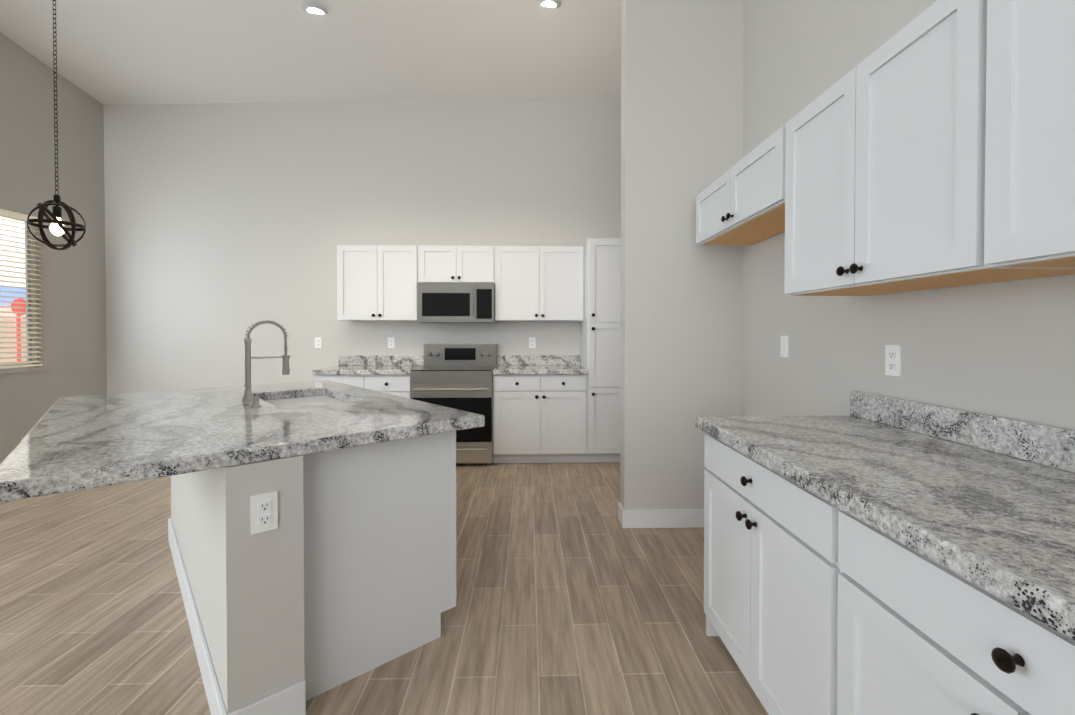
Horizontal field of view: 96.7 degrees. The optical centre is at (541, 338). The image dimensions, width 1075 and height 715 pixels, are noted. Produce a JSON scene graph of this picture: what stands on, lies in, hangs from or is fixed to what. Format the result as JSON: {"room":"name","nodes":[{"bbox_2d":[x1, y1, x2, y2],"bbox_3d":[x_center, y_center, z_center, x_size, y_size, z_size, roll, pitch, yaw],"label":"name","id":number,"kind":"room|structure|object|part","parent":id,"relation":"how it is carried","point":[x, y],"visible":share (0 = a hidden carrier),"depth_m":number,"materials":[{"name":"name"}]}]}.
{"room":"kitchen","nodes":[
{"label":"kitchen","id":0,"kind":"room"},
{"bbox_2d":[0,32,106,463],"bbox_3d":[-4.539,-1.847,1.045,0.150,6.200,7.900,0,1,-2],"label":"wall","id":1,"kind":"structure","parent":0,"point":[72,312],"depth_m":4.48,"materials":[{"name":"grey paint"}]},
{"bbox_2d":[0,216,36,368],"bbox_3d":[-4.655,-0.417,3.812,0.050,1.366,1.160,0,1,-2],"label":"window","id":2,"kind":"structure","parent":1,"relation":"in","point":[10,228],"depth_m":4.25,"materials":[{"name":"white"}]},
{"bbox_2d":[0,209,42,368],"bbox_3d":[-4.595,-0.419,3.814,0.060,1.354,1.150,0,1,-2],"label":"window blinds","id":3,"kind":"object","parent":2,"relation":"attached to","point":[12,214],"visible":0.9,"depth_m":4.21,"materials":[{"name":"beige plastic"}]},
{"bbox_2d":[0,367,52,373],"bbox_3d":[-4.529,0.281,3.825,0.021,0.028,1.220,0,1,-2],"label":"window sill","id":4,"kind":"structure","parent":1,"relation":"attached to","point":[24,370],"depth_m":4.20,"materials":[{"name":"grey paint"}]},
{"bbox_2d":[0,0,620,104],"bbox_3d":[-1.255,-3.125,1.119,6.720,1.526,8.200,0,1,-2],"label":"ceiling","id":5,"kind":"structure","parent":0,"point":[124,52],"depth_m":4.30,"materials":[{"name":"white paint"}]},
{"bbox_2d":[27,0,85,249],"bbox_3d":[-2.276,-1.651,2.231,0.195,2.466,0.195,0,1,-2],"label":"pendant light","id":6,"kind":"object","parent":5,"relation":"hanging from","point":[56,227],"visible":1,"depth_m":2.23,"materials":[{"name":"brown metal"}]},
{"bbox_3d":[-2.276,-1.726,2.230,0.120,2.316,0.120,0,1,-2],"label":"frame","id":7,"kind":"part","parent":6,"relation":"part of","materials":[{"name":"brown metal"}]},
{"bbox_3d":[-2.276,-0.526,2.246,0.051,0.086,0.052,0,1,-2],"label":"bulb","id":8,"kind":"part","parent":6,"relation":"part of","materials":[{"name":"white glass"}]},
{"bbox_2d":[302,5,327,13],"bbox_3d":[-1.842,-2.665,3.891,0.189,0.035,0.188,0,1,-8],"label":"recessed light","id":9,"kind":"object","parent":5,"relation":"in","point":[320,10],"depth_m":3.86,"materials":[{"name":"white"}]},
{"bbox_3d":[-1.842,-2.666,3.891,0.190,0.035,0.189,0,1,-2],"label":"trim","id":10,"kind":"part","parent":9,"relation":"part of","materials":[{"name":"white"}]},
{"bbox_2d":[537,0,559,7],"bbox_3d":[0.058,-2.721,3.892,0.189,0.035,0.188,0,1,-8],"label":"recessed light","id":11,"kind":"object","parent":5,"relation":"in","point":[548,3],"depth_m":3.87,"materials":[{"name":"white"}]},
{"bbox_3d":[0.058,-2.721,3.892,0.190,0.035,0.189,0,1,-2],"label":"trim","id":12,"kind":"part","parent":11,"relation":"part of","materials":[{"name":"white"}]},
{"bbox_2d":[103,99,620,393],"bbox_3d":[-1.367,-1.903,5.159,6.720,6.200,0.150,0,1,-2],"label":"wall","id":13,"kind":"structure","parent":0,"point":[227,225],"depth_m":5.06,"materials":[{"name":"grey paint"}]},
{"bbox_2d":[315,337,321,347],"bbox_3d":[-2.374,0.043,5.077,0.072,0.116,0.010,0,1,-2],"label":"outlet","id":14,"kind":"object","parent":13,"relation":"attached to","point":[318,340],"depth_m":5.08,"materials":[{"name":"white plastic"}]},
{"bbox_2d":[337,245,419,320],"bbox_3d":[-1.638,-0.559,4.919,0.803,0.750,0.343,0,1,-2],"label":"upper cabinet","id":15,"kind":"object","parent":13,"relation":"attached to","point":[375,282],"depth_m":4.75,"materials":[{"name":"white wood"}]},
{"bbox_2d":[388,337,394,347],"bbox_3d":[-1.604,0.043,5.099,0.072,0.116,0.010,0,1,-2],"label":"outlet","id":16,"kind":"object","parent":13,"relation":"attached to","point":[391,340],"depth_m":5.10,"materials":[{"name":"white plastic"}]},
{"bbox_2d":[420,245,495,285],"bbox_3d":[-0.856,-0.747,4.939,0.762,0.375,0.343,0,1,-2],"label":"upper cabinet","id":17,"kind":"object","parent":13,"relation":"attached to","point":[438,263],"depth_m":4.77,"materials":[{"name":"white wood"}]},
{"bbox_2d":[417,283,496,322],"bbox_3d":[-0.855,-0.357,4.894,0.756,0.393,0.442,0,1,-2],"label":"microwave","id":18,"kind":"object","parent":17,"relation":"attached to","point":[455,302],"visible":0.98,"depth_m":4.71,"materials":[{"name":"silver metal"}]},
{"bbox_2d":[340,355,579,365],"bbox_3d":[-0.867,0.231,5.112,2.575,0.105,0.021,0,1,-2],"label":"backsplash","id":19,"kind":"structure","parent":13,"relation":"attached to","point":[345,360],"depth_m":5.09,"materials":[{"name":"grey stone"}]},
{"bbox_2d":[529,337,535,347],"bbox_3d":[-0.099,0.042,5.140,0.072,0.116,0.010,0,1,-2],"label":"outlet","id":20,"kind":"object","parent":13,"relation":"attached to","point":[532,340],"depth_m":5.14,"materials":[{"name":"white plastic"}]},
{"bbox_2d":[495,246,583,321],"bbox_3d":[-0.024,-0.560,4.964,0.902,0.750,0.343,0,1,-2],"label":"upper cabinet","id":21,"kind":"object","parent":13,"relation":"attached to","point":[534,283],"depth_m":4.80,"materials":[{"name":"white wood"}]},
{"bbox_2d":[0,462,768,714],"bbox_3d":[-1.255,1.301,1.178,6.720,0.100,8.200,0,1,-2],"label":"floor","id":22,"kind":"structure","parent":0,"point":[574,597],"depth_m":2.13,"materials":[{"name":"wood"}]},
{"bbox_2d":[168,424,484,714],"bbox_3d":[-1.318,0.800,2.419,1.885,0.868,2.064,0,1,-2],"label":"kitchen island","id":23,"kind":"object","parent":22,"relation":"on","point":[312,533],"depth_m":1.68,"materials":[{"name":"white"}]},
{"bbox_3d":[-1.520,1.169,2.231,1.470,0.135,1.691,0,1,-2],"label":"trim","id":24,"kind":"part","parent":23,"relation":"part of","materials":[{"name":"white"}]},
{"bbox_2d":[0,380,484,507],"bbox_3d":[-1.424,0.345,2.302,2.350,0.047,2.424,0,1,-2],"label":"island countertop","id":25,"kind":"structure","parent":23,"relation":"on","point":[326,441],"depth_m":1.75,"materials":[{"name":"grey stone"}]},
{"bbox_2d":[240,320,289,399],"bbox_3d":[-1.453,0.110,2.505,0.200,0.417,0.159,0,1,-2],"label":"faucet","id":26,"kind":"object","parent":25,"relation":"on","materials":[{"name":"silver metal"}]},
{"bbox_2d":[251,491,277,534],"bbox_3d":[-0.857,0.537,1.477,0.059,0.116,0.051,0,1,-2],"label":"outlet","id":27,"kind":"object","parent":23,"relation":"attached to","point":[264,504],"depth_m":1.47,"materials":[{"name":"white plastic"}]},
{"bbox_2d":[312,374,410,398],"bbox_3d":[-1.683,0.768,4.799,0.901,0.868,0.620,0,1,-2],"label":"base cabinet","id":28,"kind":"object","parent":22,"relation":"on","point":[394,384],"depth_m":4.49,"materials":[{"name":"white wood"}]},
{"bbox_2d":[312,366,422,373],"bbox_3d":[-1.690,0.311,4.779,0.911,0.047,0.644,0,1,-2],"label":"countertop","id":29,"kind":"structure","parent":28,"relation":"on","point":[335,369],"depth_m":4.47,"materials":[{"name":"grey stone"}]},
{"bbox_2d":[411,344,496,464],"bbox_3d":[-0.851,0.633,4.765,0.756,1.140,0.710,0,1,-2],"label":"range","id":30,"kind":"object","parent":22,"relation":"on","point":[458,376],"visible":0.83,"depth_m":4.48,"materials":[{"name":"silver metal"}]},
{"bbox_2d":[493,374,595,462],"bbox_3d":[0.014,0.768,4.846,0.971,0.868,0.620,0,1,-2],"label":"base cabinet","id":31,"kind":"object","parent":22,"relation":"on","point":[556,408],"depth_m":4.54,"materials":[{"name":"white wood"}]},
{"bbox_2d":[493,366,587,373],"bbox_3d":[-0.020,0.311,4.825,0.898,0.047,0.644,0,1,-2],"label":"countertop","id":32,"kind":"structure","parent":31,"relation":"on","point":[498,369],"depth_m":4.52,"materials":[{"name":"grey stone"}]},
{"bbox_2d":[580,238,620,461],"bbox_3d":[0.807,0.122,4.860,0.753,2.160,0.620,0,1,-2],"label":"tall cabinet","id":33,"kind":"object","parent":22,"relation":"on","point":[600,355],"depth_m":4.55,"materials":[{"name":"white wood"}]},
{"bbox_2d":[698,428,806,714],"bbox_3d":[1.013,0.812,1.544,0.661,0.868,0.937,0,1,-2],"label":"base cabinet","id":34,"kind":"object","parent":22,"relation":"on","point":[755,522],"depth_m":1.51,"materials":[{"name":"white wood"}]},
{"bbox_2d":[807,492,1074,714],"bbox_3d":[1.036,0.823,0.720,0.661,0.868,0.988,0,1,-2],"label":"base cabinet","id":35,"kind":"object","parent":22,"relation":"on","point":[873,554],"depth_m":0.92,"materials":[{"name":"white wood"}]},
{"bbox_2d":[695,416,1074,643],"bbox_3d":[1.022,0.365,0.728,0.682,0.047,2.580,0,1,-2],"label":"countertop","id":36,"kind":"structure","parent":35,"relation":"on","point":[998,524],"depth_m":1.04,"materials":[{"name":"grey stone"}]},
{"bbox_2d":[620,0,743,509],"bbox_3d":[0.918,-1.875,3.137,0.765,6.200,0.140,0,1,-2],"label":"wall","id":37,"kind":"structure","parent":0,"point":[682,68],"depth_m":3.08,"materials":[{"name":"grey paint"}]},
{"bbox_2d":[620,507,703,527],"bbox_3d":[0.897,1.165,3.098,0.750,0.120,0.019,0,1,-2],"label":"baseboard","id":38,"kind":"structure","parent":37,"relation":"attached to","point":[660,518],"depth_m":3.09,"materials":[{"name":"white wood"}]},
{"bbox_2d":[742,0,1074,429],"bbox_3d":[1.455,-1.837,0.241,0.150,6.200,5.960,0,1,-2],"label":"wall","id":39,"kind":"structure","parent":0,"point":[1005,349],"depth_m":2.00,"materials":[{"name":"grey paint"}]},
{"bbox_2d":[696,129,778,245],"bbox_3d":[1.144,-0.729,2.465,0.342,0.308,1.026,0,1,-2],"label":"upper cabinet","id":40,"kind":"object","parent":39,"relation":"attached to","point":[740,207],"depth_m":2.40,"materials":[{"name":"white wood"}]},
{"bbox_2d":[780,336,788,357],"bbox_3d":[1.309,0.043,2.583,0.014,0.116,0.072,0,1,-2],"label":"outlet","id":41,"kind":"object","parent":39,"relation":"attached to","point":[784,340],"depth_m":2.57,"materials":[{"name":"white plastic"}]},
{"bbox_2d":[885,345,900,376],"bbox_3d":[1.333,0.082,1.814,0.010,0.116,0.072,0,1,-2],"label":"outlet","id":42,"kind":"object","parent":39,"relation":"attached to","point":[892,360],"depth_m":1.81,"materials":[{"name":"white plastic"}]},
{"bbox_2d":[779,0,1011,295],"bbox_3d":[1.171,-0.519,1.493,0.342,0.701,0.917,0,1,-2],"label":"upper cabinet","id":43,"kind":"object","parent":39,"relation":"attached to","point":[861,165],"depth_m":1.46,"materials":[{"name":"white wood"}]},
{"bbox_2d":[850,391,1074,471],"bbox_3d":[1.352,0.289,0.737,0.022,0.105,2.580,0,1,-2],"label":"backsplash","id":44,"kind":"structure","parent":39,"relation":"attached to","point":[1041,443],"depth_m":1.45,"materials":[{"name":"grey stone"}]},
{"bbox_2d":[943,0,1074,279],"bbox_3d":[1.193,-0.508,0.676,0.342,0.701,0.984,0,1,-2],"label":"upper cabinet","id":45,"kind":"object","parent":39,"relation":"attached to","point":[1009,78],"depth_m":1.04,"materials":[{"name":"white wood"}]}
]}

